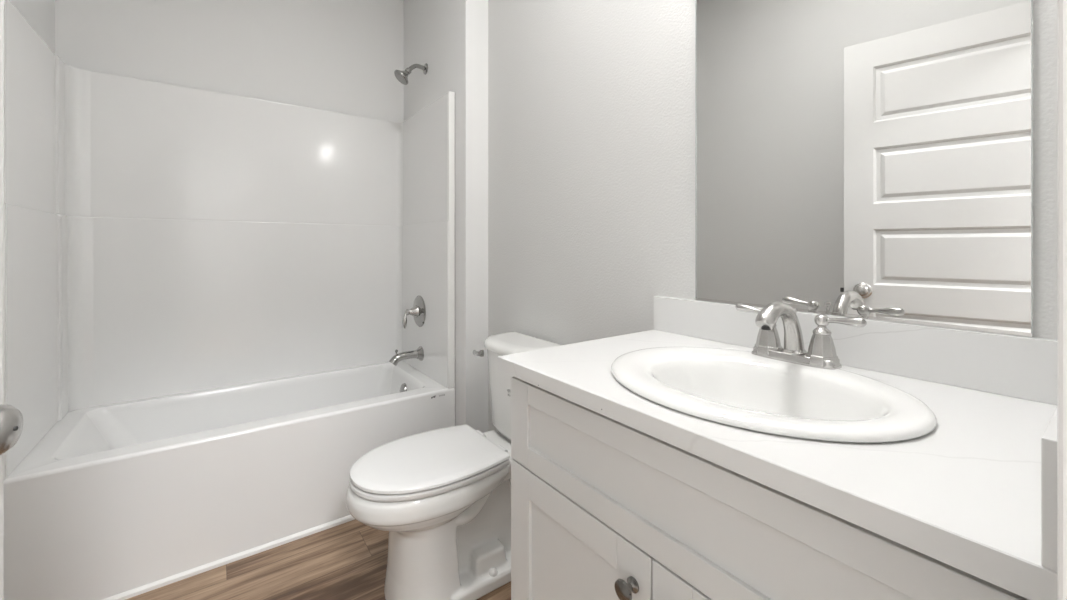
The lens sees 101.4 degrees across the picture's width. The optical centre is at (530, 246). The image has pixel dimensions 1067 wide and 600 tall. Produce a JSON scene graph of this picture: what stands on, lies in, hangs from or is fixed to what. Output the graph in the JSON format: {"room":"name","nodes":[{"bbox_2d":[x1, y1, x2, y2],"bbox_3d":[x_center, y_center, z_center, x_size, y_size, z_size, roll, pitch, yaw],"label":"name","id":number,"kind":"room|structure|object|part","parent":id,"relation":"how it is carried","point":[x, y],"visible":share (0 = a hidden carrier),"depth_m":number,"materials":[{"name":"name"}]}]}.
{"room":"bathroom","nodes":[
{"label":"bathroom","id":0,"kind":"room"},
{"bbox_2d":[10,0,54,53],"bbox_3d":[-1.922,-0.310,1.600,0.120,2.980,0.875,0,0,-36],"label":"wall","id":1,"kind":"structure","parent":0,"point":[40,14],"depth_m":1.74,"materials":[{"name":"white paint"}]},
{"bbox_2d":[55,0,403,122],"bbox_3d":[-1.419,-0.310,2.423,1.661,2.980,0.120,0,0,-36],"label":"wall","id":2,"kind":"structure","parent":0,"point":[340,56],"depth_m":2.32,"materials":[{"name":"white paint"}]},
{"bbox_2d":[126,519,510,599],"bbox_3d":[0.180,1.210,0.007,2.900,0.060,6.000,0,0,-36],"label":"floor","id":3,"kind":"structure","parent":0,"point":[348,560],"depth_m":1.57,"materials":[{"name":"wood"}]},
{"bbox_2d":[3,361,454,599],"bbox_3d":[-1.200,0.940,2.030,1.513,0.480,0.738,0,0,-36],"label":"bathtub","id":4,"kind":"object","parent":3,"relation":"on","point":[128,499],"visible":0.84,"depth_m":1.65,"materials":[{"name":"white plastic"}]},
{"bbox_3d":[-0.987,1.169,1.735,1.513,0.021,0.010,0,0,-36],"label":"floor trim","id":5,"kind":"part","parent":4,"relation":"part of","materials":[{"name":"white plastic"}]},
{"bbox_2d":[3,0,454,480],"bbox_3d":[-1.206,-0.036,2.032,1.517,1.478,0.728,0,0,-36],"label":"shower surround","id":6,"kind":"object","parent":4,"relation":"on","point":[160,239],"visible":0.9,"depth_m":2.13,"materials":[{"name":"white plastic"}]},
{"bbox_3d":[-1.207,0.285,2.034,1.517,0.835,0.722,0,0,-36],"label":"panel","id":7,"kind":"part","parent":6,"relation":"part of","materials":[{"name":"white plastic"}]},
{"bbox_3d":[-1.207,-0.454,2.034,1.517,0.643,0.722,0,0,-36],"label":"panel","id":8,"kind":"part","parent":6,"relation":"part of","materials":[{"name":"white plastic"}]},
{"bbox_2d":[389,346,423,365],"bbox_3d":[-0.683,0.598,2.387,0.183,0.088,0.080,0,0,-36],"label":"tub spout","id":9,"kind":"object","parent":6,"relation":"attached to","point":[418,353],"visible":1,"depth_m":2.38,"materials":[{"name":"silver metal"}]},
{"bbox_3d":[-0.683,0.602,2.387,0.183,0.081,0.068,0,0,-36],"label":"spout","id":10,"kind":"part","parent":9,"relation":"part of","materials":[{"name":"silver metal"}]},
{"bbox_2d":[402,295,425,328],"bbox_3d":[-0.663,0.361,2.429,0.108,0.176,0.176,0,0,-36],"label":"shower valve","id":11,"kind":"object","parent":6,"relation":"attached to","point":[418,310],"visible":1,"depth_m":2.42,"materials":[{"name":"silver metal"}]},
{"bbox_3d":[-0.690,0.402,2.402,0.024,0.091,0.036,0,0,16],"label":"lever","id":12,"kind":"part","parent":11,"relation":"part of","materials":[{"name":"silver metal"}]},
{"bbox_3d":[-0.630,0.361,2.453,0.025,0.176,0.176,0,0,-36],"label":"valve plate","id":13,"kind":"part","parent":11,"relation":"part of","materials":[{"name":"silver metal"}]},
{"bbox_3d":[-0.692,0.787,2.399,0.046,0.077,0.076,0,0,-36],"label":"overflow plate","id":14,"kind":"part","parent":4,"relation":"part of","materials":[{"name":"silver metal"}]},
{"bbox_2d":[346,331,561,599],"bbox_3d":[-0.266,0.777,1.585,0.754,0.806,0.414,0,0,-36],"label":"toilet","id":15,"kind":"object","parent":3,"relation":"on","point":[442,496],"visible":0.85,"depth_m":1.45,"materials":[{"name":"white ceramic"}]},
{"bbox_3d":[-0.364,0.752,1.514,0.493,0.018,0.382,0,0,-36],"label":"seat","id":16,"kind":"part","parent":15,"relation":"part of","materials":[{"name":"white plastic"}]},
{"bbox_3d":[-0.270,0.971,1.582,0.744,0.418,0.382,0,0,-36],"label":"bowl","id":17,"kind":"part","parent":15,"relation":"part of","materials":[{"name":"white ceramic"}]},
{"bbox_3d":[-0.363,0.729,1.514,0.491,0.022,0.386,0,0,-36],"label":"seat lid","id":18,"kind":"part","parent":15,"relation":"part of","materials":[{"name":"white plastic"}]},
{"bbox_3d":[-0.227,0.444,1.823,0.019,0.025,0.074,0,0,-29],"label":"lever arm","id":19,"kind":"part","parent":15,"relation":"part of","materials":[{"name":"silver metal"}]},
{"bbox_3d":[-0.042,0.587,1.746,0.192,0.343,0.394,0,0,-36],"label":"tank","id":20,"kind":"part","parent":15,"relation":"part of","materials":[{"name":"white ceramic"}]},
{"bbox_3d":[-0.045,0.394,1.744,0.210,0.040,0.414,0,0,-36],"label":"tank lid","id":21,"kind":"part","parent":15,"relation":"part of","materials":[{"name":"white ceramic"}]},
{"bbox_2d":[511,377,1028,599],"bbox_3d":[0.403,0.734,0.821,0.584,0.893,0.812,0,0,-36],"label":"vanity cabinet","id":22,"kind":"object","parent":3,"relation":"on","point":[603,507],"visible":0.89,"depth_m":0.66,"materials":[{"name":"white paint"}]},
{"bbox_3d":[0.078,0.774,0.841,0.020,0.582,0.394,0,0,-36],"label":"door","id":23,"kind":"part","parent":22,"relation":"part of","materials":[{"name":"white paint"}]},
{"bbox_3d":[0.153,0.543,0.694,0.030,0.033,0.033,0,0,-36],"label":"knob","id":24,"kind":"part","parent":22,"relation":"part of","materials":[{"name":"grey metal"}]},
{"bbox_3d":[0.314,0.774,0.514,0.020,0.582,0.406,0,0,-36],"label":"door","id":25,"kind":"part","parent":22,"relation":"part of","materials":[{"name":"white paint"}]},
{"bbox_2d":[498,296,1056,599],"bbox_3d":[0.401,0.215,0.833,0.575,0.132,0.834,0,0,-36],"label":"countertop","id":26,"kind":"structure","parent":22,"relation":"on","point":[975,494],"depth_m":0.58,"materials":[{"name":"white stone"}]},
{"bbox_2d":[611,347,935,442],"bbox_3d":[0.392,0.318,0.800,0.436,0.166,0.518,0,0,-36],"label":"sink","id":27,"kind":"object","parent":26,"relation":"in","point":[735,388],"visible":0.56,"depth_m":0.80,"materials":[{"name":"white ceramic"}]},
{"bbox_2d":[735,301,866,369],"bbox_3d":[0.547,0.172,0.901,0.192,0.128,0.194,0,0,13],"label":"faucet","id":28,"kind":"object","parent":26,"relation":"on","point":[821,353],"visible":1,"depth_m":0.87,"materials":[{"name":"silver metal"}]},
{"bbox_3d":[0.496,0.140,0.987,0.017,0.020,0.066,0,0,-36],"label":"lever","id":29,"kind":"part","parent":28,"relation":"part of","materials":[{"name":"silver metal"}]},
{"bbox_3d":[0.519,0.204,0.954,0.055,0.063,0.055,0,0,-36],"label":"handle post","id":30,"kind":"part","parent":28,"relation":"part of","materials":[{"name":"silver metal"}]},
{"bbox_3d":[0.502,0.164,0.878,0.158,0.111,0.038,0,0,-36],"label":"spout","id":31,"kind":"part","parent":28,"relation":"part of","materials":[{"name":"silver metal"}]},
{"bbox_3d":[0.550,0.228,0.912,0.055,0.018,0.162,0,0,-36],"label":"plate","id":32,"kind":"part","parent":28,"relation":"part of","materials":[{"name":"silver metal"}]},
{"bbox_3d":[0.580,0.204,0.870,0.055,0.063,0.055,0,0,-36],"label":"handle post","id":33,"kind":"part","parent":28,"relation":"part of","materials":[{"name":"silver metal"}]},
{"bbox_3d":[0.604,0.141,0.837,0.017,0.017,0.065,0,0,-36],"label":"lever","id":34,"kind":"part","parent":28,"relation":"part of","materials":[{"name":"silver metal"}]},
{"bbox_2d":[404,0,487,432],"bbox_3d":[-0.511,-0.310,2.479,0.125,2.980,0.852,0,0,-36],"label":"wall","id":35,"kind":"structure","parent":0,"point":[450,36],"depth_m":2.15,"materials":[{"name":"white paint"}]},
{"bbox_2d":[394,63,427,84],"bbox_3d":[-0.665,-0.972,2.428,0.184,0.150,0.092,0,0,-36],"label":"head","id":36,"kind":"object","parent":35,"relation":"attached to","point":[402,76],"visible":1,"depth_m":2.40},
{"bbox_3d":[-0.640,-0.999,2.451,0.028,0.064,0.118,0,0,43],"label":"arm","id":37,"kind":"part","parent":36,"relation":"part of","materials":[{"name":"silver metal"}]},
{"bbox_2d":[488,0,1056,430],"bbox_3d":[0.129,-0.310,1.802,0.120,2.980,2.950,0,0,-36],"label":"wall","id":38,"kind":"structure","parent":0,"point":[591,103],"depth_m":1.55,"materials":[{"name":"white paint"}]},
{"bbox_2d":[654,296,1056,404],"bbox_3d":[0.626,0.200,0.996,0.019,0.101,0.834,0,0,-36],"label":"backsplash","id":39,"kind":"structure","parent":38,"relation":"attached to","point":[1023,367],"depth_m":0.83,"materials":[{"name":"white stone"}]},
{"bbox_2d":[695,0,1032,336],"bbox_3d":[0.648,-0.351,0.975,0.008,0.999,0.624,0,0,-36],"label":"wall mirror","id":40,"kind":"object","parent":38,"relation":"attached to","point":[865,159],"visible":1,"depth_m":0.90,"materials":[{"name":"silver mirror"}]},
{"bbox_3d":[0.190,-0.310,0.096,1.781,2.980,0.112,0,0,-36],"label":"wall","id":41,"kind":"structure","parent":0,"visible":0},
{"bbox_2d":[0,0,23,599],"bbox_3d":[-0.498,0.116,0.176,0.124,2.105,0.786,0,0,-24],"label":"door","id":42,"kind":"structure","parent":41,"relation":"in","point":[11,418],"depth_m":0.52,"materials":[{"name":"white paint"}]},
{"bbox_3d":[-0.588,0.200,0.472,0.044,0.070,0.070,0,0,-24],"label":"knob","id":43,"kind":"part","parent":42,"relation":"part of","materials":[{"name":"silver metal"}]},
{"bbox_2d":[1057,0,1066,599],"bbox_3d":[0.013,0.108,-0.037,0.756,2.144,0.124,0,0,-36],"label":"trim","id":44,"kind":"structure","parent":41,"relation":"attached to","point":[1061,4],"depth_m":0.23,"materials":[{"name":"white paint"}]}
]}

